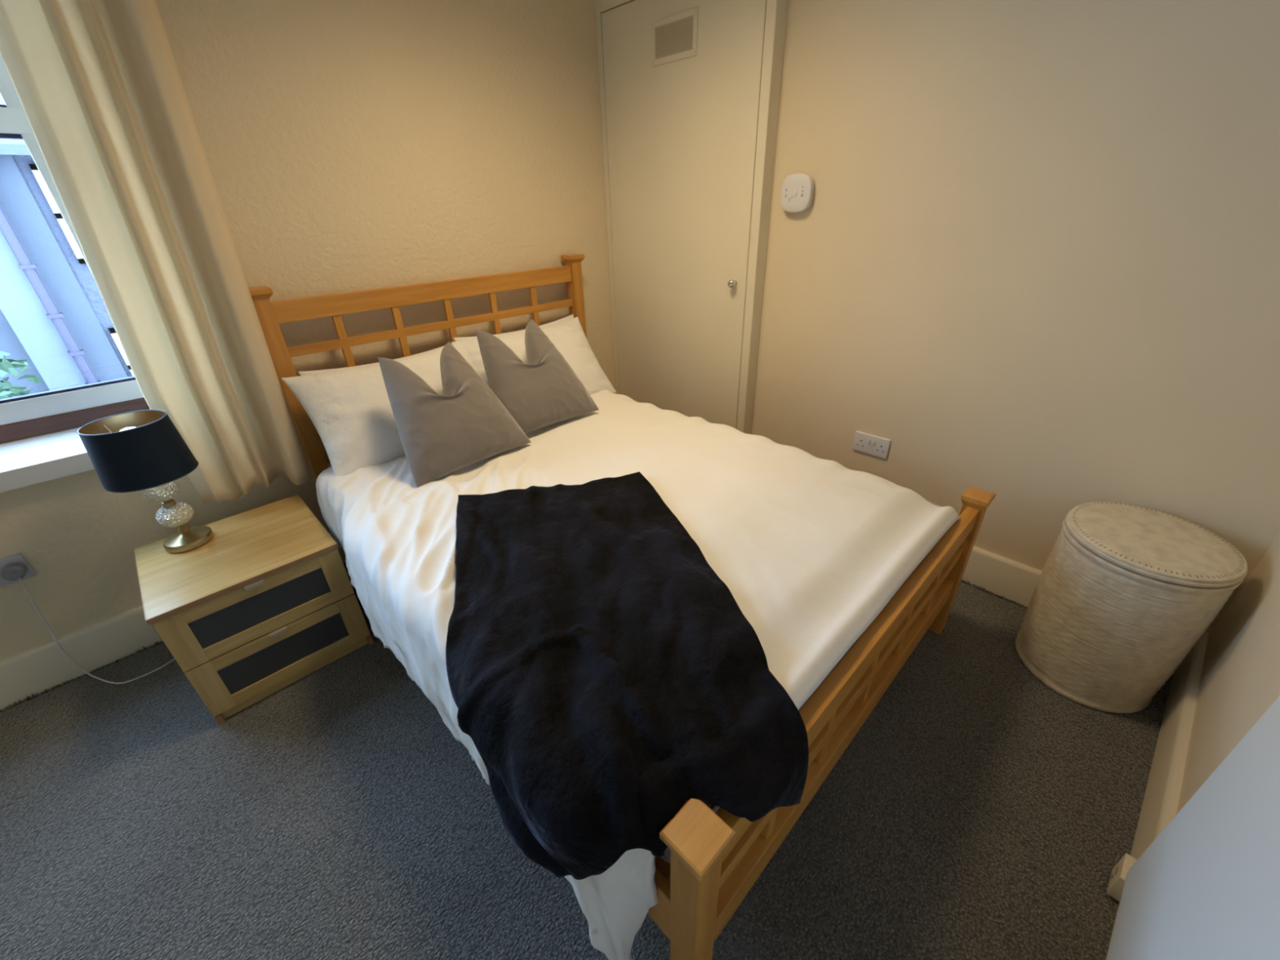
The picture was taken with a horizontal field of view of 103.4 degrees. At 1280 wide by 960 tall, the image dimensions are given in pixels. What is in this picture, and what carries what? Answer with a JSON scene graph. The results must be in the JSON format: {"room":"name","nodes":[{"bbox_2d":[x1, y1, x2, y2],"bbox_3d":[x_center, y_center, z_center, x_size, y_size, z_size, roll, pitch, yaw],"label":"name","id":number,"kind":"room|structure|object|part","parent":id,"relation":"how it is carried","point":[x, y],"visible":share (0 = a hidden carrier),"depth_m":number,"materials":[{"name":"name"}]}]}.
{"room":"bedroom","nodes":[
{"label":"bedroom","id":0,"kind":"room"},
{"bbox_2d":[0,0,615,660],"bbox_3d":[-1.562,-0.717,1.697,4.150,2.460,0.300,-27,37,-37],"label":"wall","id":1,"kind":"structure","parent":0,"point":[348,145],"depth_m":1.86,"materials":[{"name":"beige paint"}]},
{"bbox_2d":[0,553,35,586],"bbox_3d":[-1.956,0.289,1.529,0.146,0.086,0.012,-27,37,-37],"label":"double socket","id":2,"kind":"object","parent":1,"relation":"attached to","point":[18,557],"visible":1,"depth_m":1.55,"materials":[{"name":"grey plastic"}]},
{"bbox_2d":[1,563,174,684],"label":"power cord","id":3,"kind":"object","parent":2,"relation":"attached to","point":[13,571],"depth_m":1.58,"materials":[{"name":"plastic"}]},
{"bbox_3d":[-1.704,0.431,1.699,0.459,0.459,0.153,-20,33,-29],"label":"power cord","id":4,"kind":"part","parent":3,"relation":"part of","materials":[{"name":"white plastic"}]},
{"bbox_2d":[0,426,94,493],"bbox_3d":[-1.917,-0.026,1.479,1.050,0.097,0.164,-27,37,-37],"label":"windowsill","id":5,"kind":"structure","parent":1,"relation":"attached to","point":[29,461],"depth_m":1.53,"materials":[{"name":"white paint"}]},
{"bbox_2d":[0,53,143,425],"bbox_3d":[-2.010,-0.758,1.168,0.960,1.395,0.048,-27,37,-37],"label":"window","id":6,"kind":"structure","parent":1,"relation":"in","point":[14,122],"depth_m":1.54,"materials":[{"name":"white plastic"}]},
{"bbox_2d":[0,397,150,444],"bbox_3d":[-2.007,-0.115,1.540,0.960,0.097,0.105,-27,37,-37],"label":"trim","id":7,"kind":"structure","parent":1,"relation":"attached to","point":[20,430],"depth_m":1.61,"materials":[{"name":"brown wood"}]},
{"bbox_2d":[0,533,346,709],"bbox_3d":[-1.518,0.394,2.065,3.872,0.158,0.020,-27,37,-37],"label":"baseboard","id":8,"kind":"structure","parent":1,"relation":"attached to","point":[36,669],"depth_m":1.71,"materials":[{"name":"beige paint"}]},
{"bbox_3d":[-2.058,-1.335,0.501,2.230,0.026,0.112,-26,37,-37],"label":"pole","id":9,"kind":"object","parent":1,"relation":"attached to","visible":0},
{"bbox_2d":[0,0,311,503],"bbox_3d":[-1.378,-0.778,1.422,0.418,1.848,0.114,-27,37,-37],"label":"curtain","id":10,"kind":"object","parent":9,"relation":"hanging from","point":[98,85],"visible":0.98,"depth_m":1.43,"materials":[{"name":"beige fabric"}]},
{"bbox_2d":[0,563,1173,959],"bbox_3d":[-0.569,0.927,1.330,4.350,0.120,3.270,-27,37,-37],"label":"floor","id":11,"kind":"structure","parent":0,"point":[980,810],"depth_m":1.27,"materials":[{"name":"carpet"}]},
{"bbox_2d":[133,494,373,725],"bbox_3d":[-1.294,0.408,1.730,0.474,0.443,0.469,-27,37,-37],"label":"nightstand","id":12,"kind":"object","parent":11,"relation":"on","point":[269,602],"visible":1,"depth_m":1.57,"materials":[{"name":"brown wood"}]},
{"bbox_2d":[77,409,213,553],"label":"table lamp","id":13,"kind":"object","parent":12,"relation":"on","point":[148,454],"depth_m":1.47,"materials":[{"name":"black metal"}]},
{"bbox_3d":[-1.481,-0.167,1.449,0.193,0.003,0.193,-27,37,-37],"label":"shade trim","id":14,"kind":"part","parent":13,"relation":"part of","materials":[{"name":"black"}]},
{"bbox_3d":[-1.479,-0.114,1.478,0.058,0.088,0.058,-27,37,-37],"label":"bulb","id":15,"kind":"part","parent":13,"relation":"part of","materials":[{"name":"white glass"}]},
{"bbox_3d":[-1.478,-0.092,1.490,0.220,0.170,0.220,-27,37,-37],"label":"lamp shade","id":16,"kind":"part","parent":13,"relation":"part of","materials":[{"name":"black fabric"}]},
{"bbox_3d":[-1.476,-0.018,1.531,0.222,0.003,0.222,-27,37,-37],"label":"shade trim","id":17,"kind":"part","parent":13,"relation":"part of","materials":[{"name":"black fabric"}]},
{"bbox_3d":[-1.474,0.071,1.579,0.034,0.025,0.034,-27,37,-37],"label":"stem","id":18,"kind":"part","parent":13,"relation":"part of","materials":[{"name":"gold metal"}]},
{"bbox_3d":[-1.147,0.320,1.506,0.342,0.043,0.015,-27,37,-37],"label":"drawer rail","id":19,"kind":"part","parent":12,"relation":"part of","materials":[{"name":"brown wood"}]},
{"bbox_3d":[-1.138,0.310,1.491,0.048,0.010,0.011,-27,37,-37],"label":"handle","id":20,"kind":"part","parent":12,"relation":"part of","materials":[{"name":"beige"}]},
{"bbox_3d":[-1.146,0.382,1.542,0.346,0.105,0.009,-27,37,-37],"label":"inset panel","id":21,"kind":"part","parent":12,"relation":"part of","materials":[{"name":"grey glass"}]},
{"bbox_3d":[-1.143,0.446,1.576,0.342,0.043,0.015,-27,37,-37],"label":"drawer rail","id":22,"kind":"part","parent":12,"relation":"part of","materials":[{"name":"brown wood"}]},
{"bbox_3d":[-1.142,0.487,1.598,0.342,0.043,0.015,-27,37,-37],"label":"drawer rail","id":23,"kind":"part","parent":12,"relation":"part of","materials":[{"name":"brown wood"}]},
{"bbox_3d":[-1.133,0.477,1.583,0.048,0.010,0.011,-27,37,-37],"label":"handle","id":24,"kind":"part","parent":12,"relation":"part of","materials":[{"name":"beige"}]},
{"bbox_3d":[-1.141,0.552,1.635,0.346,0.111,0.009,-27,37,-37],"label":"inset panel","id":25,"kind":"part","parent":12,"relation":"part of","materials":[{"name":"grey"}]},
{"bbox_3d":[-1.138,0.619,1.670,0.342,0.043,0.015,-27,37,-37],"label":"drawer rail","id":26,"kind":"part","parent":12,"relation":"part of","materials":[{"name":"brown wood"}]},
{"bbox_2d":[0,560,1027,712],"bbox_3d":[-0.297,0.282,2.350,3.932,0.018,1.766,-3,29,-3],"label":"baseboard","id":27,"kind":"structure","parent":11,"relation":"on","point":[981,588],"depth_m":1.80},
{"bbox_2d":[248,253,995,959],"bbox_3d":[-0.117,-0.056,1.766,1.438,1.160,2.035,-27,37,-37],"label":"double bed","id":28,"kind":"object","parent":11,"relation":"on","point":[716,859],"visible":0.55,"depth_m":1.27,"materials":[{"name":"brown wood"}]},
{"bbox_3d":[-1.281,-0.126,1.978,0.058,1.140,0.058,-27,37,-37],"label":"post","id":29,"kind":"part","parent":28,"relation":"part of","materials":[{"name":"brown wood"}]},
{"bbox_3d":[-0.813,-0.808,2.144,1.291,0.072,0.028,-27,37,-37],"label":"headboard rail","id":30,"kind":"part","parent":28,"relation":"part of","materials":[{"name":"brown wood"}]},
{"bbox_3d":[-0.808,-0.686,2.210,1.291,0.032,0.018,-27,37,-37],"label":"headboard rail","id":31,"kind":"part","parent":28,"relation":"part of","materials":[{"name":"brown wood"}]},
{"bbox_3d":[-0.321,-0.605,2.799,0.058,1.140,0.058,-27,37,-37],"label":"post","id":32,"kind":"part","parent":28,"relation":"part of","materials":[{"name":"brown wood"}]},
{"bbox_2d":[328,462,945,862],"bbox_3d":[-0.129,0.097,1.835,1.302,0.226,1.895,-27,37,-37],"label":"mattress","id":33,"kind":"object","parent":28,"relation":"on","point":[666,857],"visible":0.06,"depth_m":1.06,"materials":[{"name":"grey fabric"}]},
{"bbox_2d":[297,342,453,376],"bbox_3d":[-0.956,-0.323,2.082,0.664,0.378,0.167,-25,36,-36],"label":"pillow","id":34,"kind":"object","parent":33,"relation":"on","point":[308,372],"visible":0.08,"depth_m":1.91,"materials":[{"name":"white fabric"}]},
{"bbox_2d":[453,314,573,342],"bbox_3d":[-0.527,-0.549,2.444,0.661,0.378,0.161,-27,37,-38],"label":"pillow","id":35,"kind":"object","parent":33,"relation":"on","point":[571,317],"visible":0.1,"depth_m":2.37,"materials":[{"name":"white fabric"}]},
{"bbox_2d":[315,390,960,959],"bbox_3d":[-0.111,0.261,1.744,1.416,0.601,1.703,-27,37,-37],"label":"duvet","id":36,"kind":"object","parent":33,"relation":"on","point":[811,550],"visible":0.6,"depth_m":1.40,"materials":[{"name":"white fabric"}]},
{"bbox_2d":[281,343,476,475],"bbox_3d":[-0.893,-0.286,1.948,0.690,0.327,0.293,-26,37,-37],"label":"pillow","id":37,"kind":"object","parent":36,"relation":"on","point":[350,411],"visible":0.53,"depth_m":1.78,"materials":[{"name":"white fabric"}]},
{"bbox_2d":[377,342,530,487],"bbox_3d":[-0.672,-0.255,1.762,0.304,0.356,0.450,22,37,36],"label":"cushion","id":38,"kind":"object","parent":36,"relation":"on","point":[464,424],"visible":1,"depth_m":1.69,"materials":[{"name":"grey fabric"}]},
{"bbox_2d":[451,316,616,395],"bbox_3d":[-0.455,-0.511,2.333,0.680,0.337,0.280,-27,37,-37],"label":"pillow","id":39,"kind":"object","parent":36,"relation":"on","point":[569,338],"visible":0.39,"depth_m":2.38,"materials":[{"name":"white fabric"}]},
{"bbox_2d":[475,319,599,433],"bbox_3d":[-0.440,-0.424,2.037,0.450,0.357,0.303,-25,36,-36],"label":"cushion","id":40,"kind":"object","parent":36,"relation":"on","point":[542,391],"visible":0.87,"depth_m":1.97,"materials":[{"name":"grey fabric"}]},
{"bbox_2d":[445,471,808,879],"bbox_3d":[-0.115,0.349,1.200,0.615,0.285,1.040,-9,29,-12],"label":"throw blanket","id":41,"kind":"object","parent":36,"relation":"on","point":[604,679],"visible":1,"depth_m":0.93,"materials":[{"name":"black fabric"}]},
{"bbox_3d":[-0.598,0.486,1.510,0.024,0.150,1.895,-27,37,-37],"label":"rail","id":42,"kind":"part","parent":28,"relation":"part of","materials":[{"name":"brown wood"}]},
{"bbox_3d":[0.093,0.774,0.886,0.058,0.539,0.058,-27,37,-37],"label":"post","id":43,"kind":"part","parent":28,"relation":"part of","materials":[{"name":"brown wood"}]},
{"bbox_3d":[0.587,0.595,1.325,1.291,0.085,0.028,-27,37,-37],"label":"footboard rail","id":44,"kind":"part","parent":28,"relation":"part of","materials":[{"name":"brown wood"}]},
{"bbox_3d":[0.581,0.462,1.254,1.291,0.037,0.020,-27,37,-37],"label":"footboard rail","id":45,"kind":"part","parent":28,"relation":"part of","materials":[{"name":"brown wood"}]},
{"bbox_3d":[0.577,0.345,1.191,1.291,0.072,0.034,-27,37,-37],"label":"footboard rail","id":46,"kind":"part","parent":28,"relation":"part of","materials":[{"name":"brown wood"}]},
{"bbox_3d":[1.058,0.297,1.704,0.058,0.539,0.058,-27,37,-37],"label":"post","id":47,"kind":"part","parent":28,"relation":"part of","materials":[{"name":"brown wood"}]},
{"bbox_2d":[1015,502,1247,713],"bbox_3d":[1.441,0.381,1.538,0.379,0.522,0.388,0,29,3],"label":"laundry basket","id":48,"kind":"object","parent":11,"relation":"on","point":[1123,593],"visible":1,"depth_m":1.42,"materials":[{"name":"wicker"}]},
{"bbox_3d":[1.434,0.159,1.417,0.378,0.016,0.370,-27,37,-37],"label":"lid","id":49,"kind":"part","parent":48,"relation":"part of","materials":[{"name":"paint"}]},
{"bbox_2d":[751,0,1279,632],"bbox_3d":[0.967,-0.896,1.885,0.200,2.460,2.900,-27,37,-37],"label":"wall","id":50,"kind":"structure","parent":0,"point":[1033,255],"depth_m":1.55,"materials":[{"name":"beige paint"}]},
{"bbox_2d":[601,0,766,428],"bbox_3d":[0.160,-1.011,2.481,0.082,2.109,0.867,-27,37,-37],"label":"door","id":51,"kind":"structure","parent":50,"relation":"in","point":[682,77],"depth_m":2.29,"materials":[{"name":"paint"}]},
{"bbox_2d":[651,6,697,66],"bbox_3d":[0.137,-1.789,2.047,0.006,0.145,0.249,-27,37,-37],"label":"vent grille","id":52,"kind":"object","parent":51,"relation":"attached to","point":[674,33],"depth_m":2.04,"materials":[{"name":"beige paint"}]},
{"bbox_3d":[0.408,-0.870,2.237,0.040,0.035,0.035,-27,37,-37],"label":"knob","id":53,"kind":"part","parent":51,"relation":"part of","materials":[{"name":"silver metal"}]},
{"bbox_2d":[595,0,788,434],"bbox_3d":[0.184,-1.165,2.419,0.074,2.460,0.949,-27,37,-37],"label":"trim","id":54,"kind":"structure","parent":50,"relation":"attached to","point":[776,11],"depth_m":2.14,"materials":[{"name":"paint"}]},
{"bbox_2d":[780,173,813,213],"bbox_3d":[0.613,-1.121,1.974,0.035,0.134,0.134,-27,37,-37],"label":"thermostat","id":55,"kind":"object","parent":50,"relation":"attached to","point":[797,188],"visible":1,"depth_m":1.96,"materials":[{"name":"white plastic"}]},
{"bbox_2d":[852,431,890,458],"bbox_3d":[0.976,-0.149,2.135,0.012,0.086,0.146,-27,37,-37],"label":"double socket","id":56,"kind":"object","parent":50,"relation":"attached to","point":[876,446],"visible":1,"depth_m":2.13,"materials":[{"name":"white plastic"}]},
{"bbox_2d":[961,546,1208,636],"bbox_3d":[1.169,0.268,2.146,0.020,0.158,1.708,-27,37,-37],"label":"baseboard","id":57,"kind":"structure","parent":50,"relation":"attached to","point":[998,575],"depth_m":1.94,"materials":[{"name":"beige paint"}]},
{"bbox_2d":[1176,533,1279,814],"bbox_3d":[0.281,0.268,-0.201,4.170,2.460,0.200,-25,36,-35],"label":"wall","id":58,"kind":"structure","parent":0,"point":[1240,679],"depth_m":1.19,"materials":[{"name":"beige paint"}]},
{"bbox_2d":[1106,853,1137,902],"bbox_3d":[1.064,0.875,1.113,0.070,0.072,0.026,-25,36,-35],"label":"junction box","id":59,"kind":"object","parent":58,"relation":"attached to","point":[1115,888],"visible":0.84,"depth_m":1.10,"materials":[{"name":"beige paint"}]},
{"bbox_2d":[1106,635,1207,959],"bbox_3d":[0.333,1.199,0.503,3.830,0.150,0.022,-25,36,-35],"label":"baseboard","id":60,"kind":"structure","parent":58,"relation":"attached to","point":[1162,795],"depth_m":1.29,"materials":[{"name":"beige paint"}]},
{"bbox_2d":[1106,695,1279,959],"bbox_3d":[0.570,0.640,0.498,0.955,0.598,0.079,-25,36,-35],"label":"door","id":61,"kind":"structure","parent":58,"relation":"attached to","point":[1207,886],"depth_m":0.66,"materials":[{"name":"white paint"}]},
{"label":"outside","id":62,"kind":"structure","parent":0,"visible":0},
{"bbox_3d":[-12.856,-0.138,13.397,22.000,0.200,29.400,-26,37,-37],"label":"ground","id":63,"kind":"structure","parent":62,"visible":0},
{"bbox_2d":[0,351,41,399],"bbox_3d":[-6.888,0.758,6.284,1.381,4.749,1.415,-4,29,-5],"label":"shrub","id":64,"kind":"object","parent":63,"relation":"on","point":[6,366],"visible":0.03,"depth_m":5.46,"materials":[{"name":"green plant"}]},
{"bbox_2d":[0,94,134,396],"bbox_3d":[-8.237,-1.414,7.249,12.000,7.700,2.840,-27,37,-37],"label":"neighbouring house","id":65,"kind":"structure","parent":63,"relation":"on","point":[54,314],"depth_m":6.11,"materials":[{"name":"stone"}]}
]}

